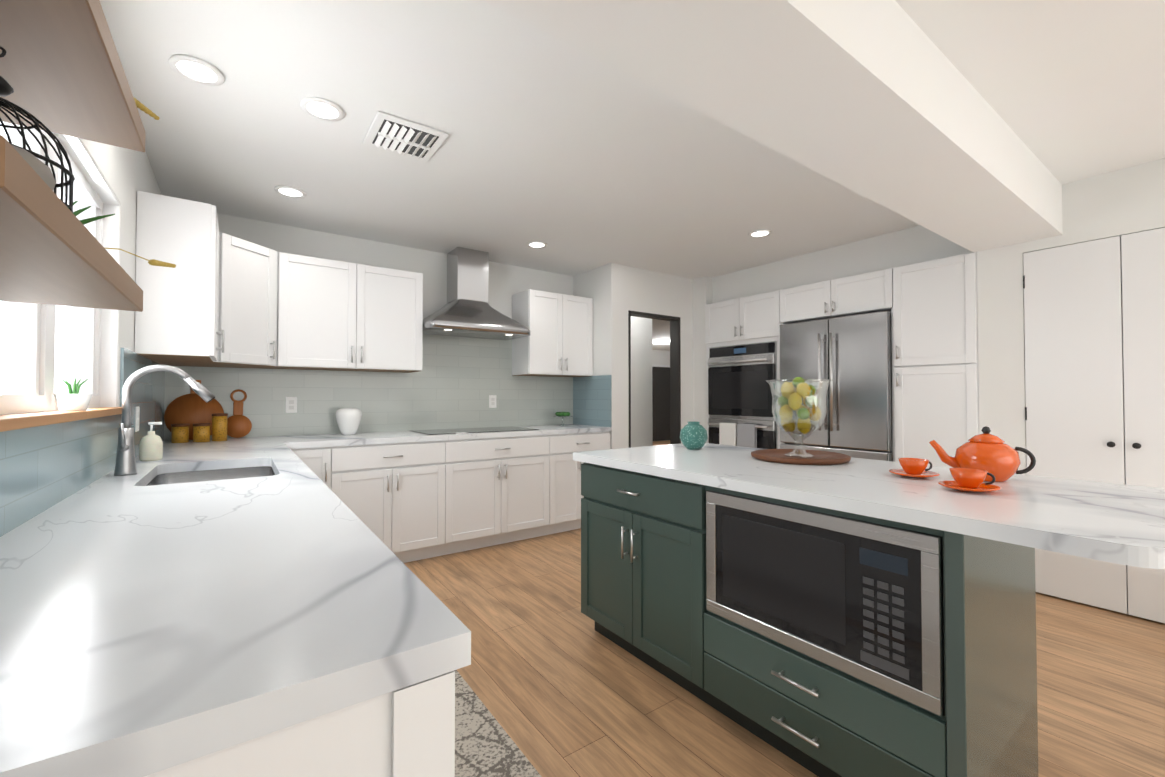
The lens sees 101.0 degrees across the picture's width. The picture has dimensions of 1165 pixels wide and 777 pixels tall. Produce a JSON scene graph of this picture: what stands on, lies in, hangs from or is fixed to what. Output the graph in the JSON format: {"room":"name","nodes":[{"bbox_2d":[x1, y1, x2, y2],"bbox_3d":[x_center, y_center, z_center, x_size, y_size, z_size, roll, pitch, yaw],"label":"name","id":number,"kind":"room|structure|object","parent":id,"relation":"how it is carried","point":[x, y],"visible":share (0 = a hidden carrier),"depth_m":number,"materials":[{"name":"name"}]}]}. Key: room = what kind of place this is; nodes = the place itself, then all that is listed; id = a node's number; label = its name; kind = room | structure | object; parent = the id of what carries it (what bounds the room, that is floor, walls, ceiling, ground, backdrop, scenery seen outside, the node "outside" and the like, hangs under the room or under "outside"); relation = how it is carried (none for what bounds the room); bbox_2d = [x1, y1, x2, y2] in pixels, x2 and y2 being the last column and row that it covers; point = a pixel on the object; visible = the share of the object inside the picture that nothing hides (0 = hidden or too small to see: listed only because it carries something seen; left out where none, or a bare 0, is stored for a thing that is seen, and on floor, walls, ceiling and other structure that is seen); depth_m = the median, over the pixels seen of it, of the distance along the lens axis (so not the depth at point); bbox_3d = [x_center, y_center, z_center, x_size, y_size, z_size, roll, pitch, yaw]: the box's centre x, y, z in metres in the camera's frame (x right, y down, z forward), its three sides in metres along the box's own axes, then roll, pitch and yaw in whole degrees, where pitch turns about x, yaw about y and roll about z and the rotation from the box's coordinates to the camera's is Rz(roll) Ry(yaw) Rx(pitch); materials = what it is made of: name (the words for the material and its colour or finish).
{"room":"kitchen","nodes":[
{"label":"kitchen","id":0,"kind":"room"},
{"bbox_2d":[80,138,161,406],"bbox_3d":[-0.698,-0.026,0.149,0.160,2.470,7.535,1,-1,-36],"label":"wall","id":1,"kind":"structure","parent":0,"point":[127,172],"depth_m":2.08,"materials":[{"name":"paint"}]},
{"bbox_2d":[0,121,119,414],"bbox_3d":[-1.587,-0.350,1.402,0.148,0.840,1.300,1,-1,-36],"label":"window","id":2,"kind":"structure","parent":1,"relation":"in","point":[28,367],"depth_m":1.70,"materials":[{"name":"white glass"}]},
{"bbox_2d":[0,407,121,431],"bbox_3d":[-1.565,0.079,1.411,0.162,0.025,1.360,1,-1,-36],"label":"window sill","id":3,"kind":"structure","parent":1,"relation":"attached to","point":[8,422],"depth_m":1.18,"materials":[{"name":"brown wood"}]},
{"bbox_2d":[54,378,91,410],"bbox_3d":[-1.525,0.018,1.440,0.080,0.097,0.080,1,-1,-36],"label":"potted plant","id":4,"kind":"object","parent":3,"relation":"on","point":[74,400],"visible":0.98,"depth_m":1.42,"materials":[{"name":"white ceramic"}]},
{"bbox_2d":[0,135,142,311],"bbox_3d":[-0.753,-0.175,0.582,0.248,0.042,0.680,1,-1,-36],"label":"shelf","id":5,"kind":"object","parent":1,"relation":"attached to","point":[53,250],"visible":1,"depth_m":0.57,"materials":[{"name":"brown wood"}]},
{"bbox_2d":[12,145,55,190],"bbox_3d":[-0.646,-0.239,0.435,0.215,0.080,0.161,1,-1,-36],"label":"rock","id":6,"kind":"object","parent":5,"relation":"on","point":[41,169],"visible":0.29,"depth_m":0.51,"materials":[{"name":"beige stone"}]},
{"bbox_2d":[0,46,74,212],"bbox_3d":[-0.742,-0.313,0.592,0.170,0.233,0.170,1,-1,-36],"label":"birdcage","id":7,"kind":"object","parent":5,"relation":"on","point":[6,88],"visible":0.6,"depth_m":0.62,"materials":[{"name":"black metal"}]},
{"bbox_2d":[73,201,175,267],"bbox_3d":[-0.904,-0.262,0.876,0.222,0.140,0.359,1,-1,-36],"label":"potted plant","id":8,"kind":"object","parent":5,"relation":"on","point":[153,262],"visible":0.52,"depth_m":0.85,"materials":[{"name":"green plant"}]},
{"bbox_2d":[0,0,145,151],"bbox_3d":[-0.678,-0.487,0.481,0.248,0.042,0.940,1,-1,-36],"label":"shelf","id":9,"kind":"object","parent":1,"relation":"attached to","point":[62,70],"visible":1,"depth_m":0.70,"materials":[{"name":"brown wood"}]},
{"bbox_2d":[133,97,159,119],"bbox_3d":[-0.672,-0.525,0.600,0.240,0.026,0.686,1,-1,-36],"label":"stalk","id":10,"kind":"object","parent":9,"relation":"on","point":[141,106],"visible":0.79,"depth_m":0.88,"materials":[{"name":"gold metal"}]},
{"bbox_2d":[0,348,164,536],"bbox_3d":[-0.626,0.044,0.193,0.010,0.490,7.225,1,-1,-36],"label":"wall tile","id":11,"kind":"structure","parent":1,"relation":"attached to","point":[44,468],"depth_m":1.35,"materials":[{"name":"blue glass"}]},
{"bbox_2d":[135,406,139,431],"bbox_3d":[-2.107,0.144,2.276,0.008,0.118,0.075,1,-1,-36],"label":"electrical outlet","id":12,"kind":"object","parent":11,"relation":"attached to","point":[137,411],"visible":0.96,"depth_m":2.26,"materials":[{"name":"white plastic"}]},
{"bbox_2d":[135,191,224,361],"bbox_3d":[-2.108,-0.544,2.554,0.332,0.773,0.473,1,-1,-36],"label":"upper cabinet","id":13,"kind":"object","parent":1,"relation":"attached to","point":[176,318],"visible":1,"depth_m":2.35,"materials":[{"name":"white wood"}]},
{"bbox_2d":[152,232,277,368],"bbox_3d":[-2.312,-0.536,3.075,0.606,0.773,0.606,1,-1,-36],"label":"upper cabinet","id":14,"kind":"object","parent":1,"relation":"attached to","point":[247,296],"visible":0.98,"depth_m":3.01,"materials":[{"name":"white wood"}]},
{"bbox_2d":[217,213,571,433],"bbox_3d":[-1.461,0.041,4.143,3.210,2.470,0.150,1,-1,-36],"label":"wall","id":15,"kind":"structure","parent":0,"point":[504,281],"depth_m":4.01,"materials":[{"name":"paint"}]},
{"bbox_2d":[274,252,422,372],"bbox_3d":[-1.736,-0.527,3.624,0.965,0.773,0.380,1,-1,-36],"label":"upper cabinet","id":16,"kind":"object","parent":15,"relation":"attached to","point":[334,315],"visible":0.98,"depth_m":3.47,"materials":[{"name":"white wood"}]},
{"bbox_2d":[164,334,572,440],"bbox_3d":[-1.415,-0.085,4.080,3.250,0.880,0.010,1,-1,-36],"label":"wall tile","id":17,"kind":"structure","parent":15,"relation":"attached to","point":[455,382],"depth_m":4.03,"materials":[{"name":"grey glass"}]},
{"bbox_2d":[285,397,296,412],"bbox_3d":[-2.145,0.121,3.542,0.075,0.118,0.008,1,-1,-36],"label":"electrical outlet","id":18,"kind":"object","parent":17,"relation":"attached to","point":[290,404],"visible":1,"depth_m":3.54,"materials":[{"name":"white plastic"}]},
{"bbox_2d":[489,395,496,407],"bbox_3d":[-0.836,0.121,4.479,0.075,0.118,0.008,1,-1,-36],"label":"electrical outlet","id":19,"kind":"object","parent":17,"relation":"attached to","point":[492,401],"visible":1,"depth_m":4.47,"materials":[{"name":"white plastic"}]},
{"bbox_2d":[423,247,529,339],"bbox_3d":[-0.942,-0.828,4.127,0.900,0.730,0.500,1,-1,-36],"label":"range hood","id":20,"kind":"object","parent":15,"relation":"attached to","point":[467,310],"visible":0.98,"depth_m":4.08,"materials":[{"name":"silver metal"}]},
{"bbox_2d":[512,289,592,376],"bbox_3d":[-0.277,-0.509,4.668,0.717,0.773,0.380,1,-1,-36],"label":"upper cabinet","id":21,"kind":"object","parent":15,"relation":"attached to","point":[558,342],"visible":1,"depth_m":4.51,"materials":[{"name":"white wood"}]},
{"bbox_2d":[572,263,627,448],"bbox_3d":[-1.373,0.088,6.948,0.160,2.470,5.880,1,-1,-36],"label":"wall","id":22,"kind":"structure","parent":0,"point":[607,284],"depth_m":4.60,"materials":[{"name":"paint"}]},
{"bbox_2d":[573,375,611,426],"bbox_3d":[0.087,0.121,4.761,0.010,0.490,0.625,1,-1,-36],"label":"wall tile","id":23,"kind":"structure","parent":22,"relation":"attached to","point":[592,400],"depth_m":4.73,"materials":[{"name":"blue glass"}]},
{"bbox_2d":[628,310,680,447],"bbox_3d":[0.702,0.268,4.888,0.720,2.040,0.128,1,-1,-36],"label":"trim","id":24,"kind":"structure","parent":22,"relation":"attached to","point":[675,384],"depth_m":5.05,"materials":[{"name":"black wood"}]},
{"bbox_2d":[99,0,1164,350],"bbox_3d":[2.302,-1.221,5.555,11.310,0.100,12.800,1,-1,-36],"label":"ceiling","id":25,"kind":"structure","parent":0,"point":[575,160],"depth_m":2.26,"materials":[{"name":"paint"}]},
{"bbox_2d":[168,55,224,85],"bbox_3d":[-1.488,-1.226,1.857,0.172,0.009,0.172,1,-1,-36],"label":"recessed light","id":26,"kind":"object","parent":25,"relation":"in","point":[196,70],"visible":1,"depth_m":1.85,"materials":[{"name":"paint"}]},
{"bbox_2d":[274,185,306,197],"bbox_3d":[-1.794,-1.208,2.954,0.172,0.009,0.172,1,-1,-36],"label":"recessed light","id":27,"kind":"object","parent":25,"relation":"in","point":[289,191],"visible":1,"depth_m":2.94,"materials":[{"name":"paint"}]},
{"bbox_2d":[300,97,343,121],"bbox_3d":[-1.139,-1.222,2.107,0.172,0.009,0.172,1,-1,-36],"label":"recessed light","id":28,"kind":"object","parent":25,"relation":"in","point":[322,109],"visible":1,"depth_m":2.10,"materials":[{"name":"paint"}]},
{"bbox_2d":[363,111,448,161],"bbox_3d":[-0.864,-1.209,2.341,0.320,0.028,0.320,1,-1,-36],"label":"ceiling vent","id":29,"kind":"object","parent":25,"relation":"in","point":[394,134],"visible":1,"depth_m":2.31,"materials":[{"name":"metal"}]},
{"bbox_2d":[527,241,546,247],"bbox_3d":[-0.377,-1.191,3.980,0.172,0.009,0.172,1,-1,-36],"label":"recessed light","id":30,"kind":"object","parent":25,"relation":"in","point":[536,244],"visible":1,"depth_m":3.97,"materials":[{"name":"paint"}]},
{"bbox_2d":[748,229,771,237],"bbox_3d":[1.369,-1.195,3.705,0.172,0.009,0.172,1,-1,-36],"label":"recessed light","id":31,"kind":"object","parent":25,"relation":"in","point":[760,233],"visible":0.98,"depth_m":3.70,"materials":[{"name":"paint"}]},
{"bbox_2d":[483,0,1062,251],"bbox_3d":[0.951,-1.084,1.762,4.380,0.300,0.430,1,-1,-36],"label":"ceiling beam","id":32,"kind":"structure","parent":25,"relation":"attached to","point":[884,103],"depth_m":1.59,"materials":[{"name":"paint"}]},
{"bbox_2d":[628,286,655,447],"bbox_3d":[0.384,0.064,5.525,1.040,2.470,0.120,1,-1,-36],"label":"wall","id":33,"kind":"structure","parent":0,"point":[643,356],"depth_m":5.65,"materials":[{"name":"paint"}]},
{"bbox_2d":[656,350,691,441],"bbox_3d":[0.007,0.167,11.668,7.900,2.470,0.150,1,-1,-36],"label":"wall","id":34,"kind":"structure","parent":0,"point":[662,357],"depth_m":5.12,"materials":[{"name":"paint"}]},
{"bbox_2d":[652,364,669,441],"bbox_3d":[2.208,0.386,13.124,0.980,2.080,0.035,1,-1,-36],"label":"door","id":35,"kind":"structure","parent":34,"relation":"attached to","point":[661,397],"depth_m":13.05,"materials":[{"name":"black wood"}]},
{"bbox_2d":[404,440,1164,776],"bbox_3d":[2.302,1.329,5.512,11.310,0.060,12.800,1,-1,-36],"label":"floor","id":36,"kind":"structure","parent":0,"point":[558,684],"depth_m":1.99,"materials":[{"name":"brown wood"}]},
{"bbox_2d":[291,448,298,456],"bbox_3d":[-2.272,0.819,3.065,0.688,0.878,0.632,1,-1,-36],"label":"base cabinet","id":37,"kind":"object","parent":36,"relation":"on","point":[296,451],"depth_m":3.03,"materials":[{"name":"white wood"}]},
{"bbox_2d":[0,436,470,776],"bbox_3d":[-1.433,0.442,1.851,0.633,0.250,3.573,1,-1,-36],"label":"countertop","id":38,"kind":"structure","parent":37,"relation":"on","point":[180,603],"depth_m":0.63,"materials":[{"name":"stone"}]},
{"bbox_2d":[139,422,162,460],"bbox_3d":[-1.939,0.236,2.161,0.080,0.172,0.080,1,-1,-36],"label":"soap bottle","id":39,"kind":"object","parent":38,"relation":"on","point":[151,446],"visible":1,"depth_m":2.14,"materials":[{"name":"white ceramic"}]},
{"bbox_2d":[114,364,214,475],"bbox_3d":[-1.573,0.113,1.820,0.289,0.407,0.085,1,-1,-36],"label":"faucet","id":40,"kind":"object","parent":38,"relation":"on","point":[125,464],"visible":1,"depth_m":1.76,"materials":[{"name":"silver metal"}]},
{"bbox_2d":[171,424,189,442],"bbox_3d":[-2.501,0.277,2.988,0.088,0.118,0.087,1,-1,-36],"label":"canister","id":41,"kind":"object","parent":38,"relation":"on","point":[179,433],"visible":1,"depth_m":2.96,"materials":[{"name":"yellow ceramic"}]},
{"bbox_2d":[164,380,223,439],"bbox_3d":[-2.567,0.141,3.186,0.310,0.397,0.079,1,-1,-36],"label":"cutting board","id":42,"kind":"object","parent":38,"relation":"on","point":[192,408],"visible":0.58,"depth_m":3.17,"materials":[{"name":"brown wood"}]},
{"bbox_2d":[193,423,210,441],"bbox_3d":[-2.404,0.278,3.033,0.088,0.118,0.087,1,-1,-36],"label":"canister","id":43,"kind":"object","parent":38,"relation":"on","point":[201,432],"visible":1,"depth_m":3.00,"materials":[{"name":"yellow ceramic"}]},
{"bbox_2d":[212,413,227,440],"bbox_3d":[-2.348,0.249,3.110,0.084,0.178,0.083,1,-1,-36],"label":"canister","id":44,"kind":"object","parent":38,"relation":"on","point":[219,426],"visible":1,"depth_m":3.08,"materials":[{"name":"yellow ceramic"}]},
{"bbox_2d":[227,389,251,437],"bbox_3d":[-2.385,0.173,3.328,0.160,0.336,0.056,1,-1,-30],"label":"cutting board","id":45,"kind":"object","parent":38,"relation":"on","point":[239,424],"visible":0.94,"depth_m":3.32,"materials":[{"name":"brown wood"}]},
{"bbox_2d":[288,424,610,447],"bbox_3d":[-0.962,0.373,3.998,2.576,0.040,0.633,1,-1,-36],"label":"countertop","id":46,"kind":"structure","parent":37,"relation":"on","point":[366,438],"depth_m":3.56,"materials":[{"name":"stone"}]},
{"bbox_2d":[335,408,361,434],"bbox_3d":[-1.759,0.246,3.619,0.184,0.200,0.184,1,-1,-36],"label":"vase","id":47,"kind":"object","parent":46,"relation":"on","point":[348,420],"visible":1,"depth_m":3.56,"materials":[{"name":"ceramic"}]},
{"bbox_2d":[410,426,538,434],"bbox_3d":[-0.902,0.351,4.052,0.950,0.006,0.500,1,-1,-36],"label":"cooktop","id":48,"kind":"object","parent":46,"relation":"in","point":[466,430],"visible":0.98,"depth_m":3.97,"materials":[{"name":"black glass"}]},
{"bbox_2d":[553,412,572,425],"bbox_3d":[-0.192,0.297,4.728,0.200,0.136,0.200,1,-1,-36],"label":"stand","id":49,"kind":"object","parent":46,"relation":"on","point":[563,414],"visible":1,"depth_m":4.69,"materials":[{"name":"clear glass"}]},
{"bbox_2d":[144,671,454,776],"bbox_3d":[-0.598,0.779,0.675,0.628,0.878,0.697,1,-1,-36],"label":"base cabinet","id":50,"kind":"object","parent":36,"relation":"on","point":[408,731],"visible":0.23,"depth_m":0.50,"materials":[{"name":"white wood"}]},
{"bbox_2d":[299,446,342,501],"bbox_3d":[-1.904,0.823,3.328,0.317,0.878,0.632,1,-1,-36],"label":"base cabinet","id":51,"kind":"object","parent":36,"relation":"on","point":[326,462],"depth_m":3.13,"materials":[{"name":"white wood"}]},
{"bbox_2d":[343,440,454,562],"bbox_3d":[-1.512,0.828,3.609,0.872,0.878,0.632,1,-1,-36],"label":"base cabinet","id":52,"kind":"object","parent":36,"relation":"on","point":[408,502],"depth_m":3.42,"materials":[{"name":"white wood"}]},
{"bbox_2d":[454,670,541,776],"bbox_3d":[-0.097,1.218,0.998,0.550,0.008,3.150,1,-1,-36],"label":"rug","id":53,"kind":"object","parent":36,"relation":"on","point":[486,745],"depth_m":1.65,"materials":[{"name":"beige fabric"}]},
{"bbox_2d":[455,434,558,552],"bbox_3d":[-0.833,0.836,4.095,1.023,0.878,0.632,1,-1,-36],"label":"base cabinet","id":54,"kind":"object","parent":36,"relation":"on","point":[507,488],"depth_m":3.87,"materials":[{"name":"white wood"}]},
{"bbox_2d":[559,432,609,531],"bbox_3d":[-0.215,0.843,4.537,0.724,0.878,0.632,1,-1,-36],"label":"base cabinet","id":55,"kind":"object","parent":36,"relation":"on","point":[570,496],"depth_m":4.26,"materials":[{"name":"white wood"}]},
{"bbox_2d":[573,459,1037,776],"bbox_3d":[0.696,0.799,1.966,0.670,0.880,1.590,1,-1,-36],"label":"kitchen island","id":56,"kind":"object","parent":36,"relation":"on","point":[643,558],"depth_m":1.49,"materials":[{"name":"green wood"}]},
{"bbox_2d":[706,490,944,715],"bbox_3d":[0.867,0.601,1.631,0.474,0.441,0.736,1,-1,-36],"label":"microwave","id":57,"kind":"object","parent":56,"relation":"in","point":[860,600],"visible":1,"depth_m":1.41,"materials":[{"name":"black plastic"}]},
{"bbox_2d":[573,443,1164,568],"bbox_3d":[0.904,0.339,1.951,0.950,0.040,1.950,1,-1,-36],"label":"island countertop","id":58,"kind":"structure","parent":56,"relation":"on","point":[1123,524],"depth_m":1.38,"materials":[{"name":"white stone"}]},
{"bbox_2d":[680,421,707,449],"bbox_3d":[0.605,0.255,2.618,0.150,0.148,0.150,1,-1,-36],"label":"vase","id":59,"kind":"object","parent":58,"relation":"on","point":[693,435],"visible":1,"depth_m":2.57,"materials":[{"name":"teal ceramic"}]},
{"bbox_2d":[751,377,850,464],"bbox_3d":[0.986,0.134,2.191,0.414,0.376,0.414,1,-1,-36],"label":"bowl","id":60,"kind":"object","parent":58,"relation":"on","point":[795,391],"visible":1,"depth_m":2.14,"materials":[{"name":"clear glass"}]},
{"bbox_2d":[889,458,939,477],"bbox_3d":[1.179,0.283,1.712,0.150,0.062,0.150,1,-1,-36],"label":"tea cup","id":61,"kind":"object","parent":58,"relation":"on","point":[914,467],"visible":1,"depth_m":1.69,"materials":[{"name":"orange ceramic"}]},
{"bbox_2d":[938,468,1000,491],"bbox_3d":[1.174,0.279,1.462,0.149,0.062,0.149,1,-1,-36],"label":"tea cup","id":62,"kind":"object","parent":58,"relation":"on","point":[968,479],"visible":1,"depth_m":1.44,"materials":[{"name":"orange ceramic"}]},
{"bbox_2d":[929,426,1035,481],"bbox_3d":[1.384,0.222,1.668,0.175,0.183,0.259,1,-1,-36],"label":"teapot","id":63,"kind":"object","parent":58,"relation":"on","point":[997,457],"visible":0.98,"depth_m":1.61,"materials":[{"name":"orange ceramic"}]},
{"bbox_2d":[779,311,892,460],"bbox_3d":[2.244,0.352,4.082,0.706,1.845,0.876,1,-1,-36],"label":"fridge","id":64,"kind":"object","parent":36,"relation":"on","point":[851,356],"visible":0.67,"depth_m":3.79,"materials":[{"name":"grey metal"}]},
{"bbox_2d":[705,252,978,466],"bbox_3d":[2.177,0.193,4.255,0.655,2.170,2.266,1,-1,-36],"label":"tall cabinet","id":65,"kind":"object","parent":36,"relation":"on","point":[931,306],"visible":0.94,"depth_m":3.47,"materials":[{"name":"white wood"}]},
{"bbox_2d":[707,341,776,448],"bbox_3d":[1.723,0.284,4.799,0.658,1.419,0.758,1,-1,-36],"label":"double wall oven","id":66,"kind":"object","parent":65,"relation":"in","point":[739,403],"visible":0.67,"depth_m":4.60,"materials":[{"name":"grey"}]},
{"bbox_2d":[692,158,1164,613],"bbox_3d":[3.438,0.015,2.608,0.670,2.470,6.720,1,-1,-36],"label":"wall","id":67,"kind":"structure","parent":0,"point":[1120,202],"depth_m":3.11,"materials":[{"name":"paint"}]},
{"bbox_2d":[1023,227,1164,622],"bbox_3d":[2.989,0.194,2.654,0.067,2.089,0.816,1,-1,-36],"label":"closet doors","id":68,"kind":"structure","parent":67,"relation":"in","point":[1085,399],"depth_m":2.73,"materials":[{"name":"white wood"}]}
]}

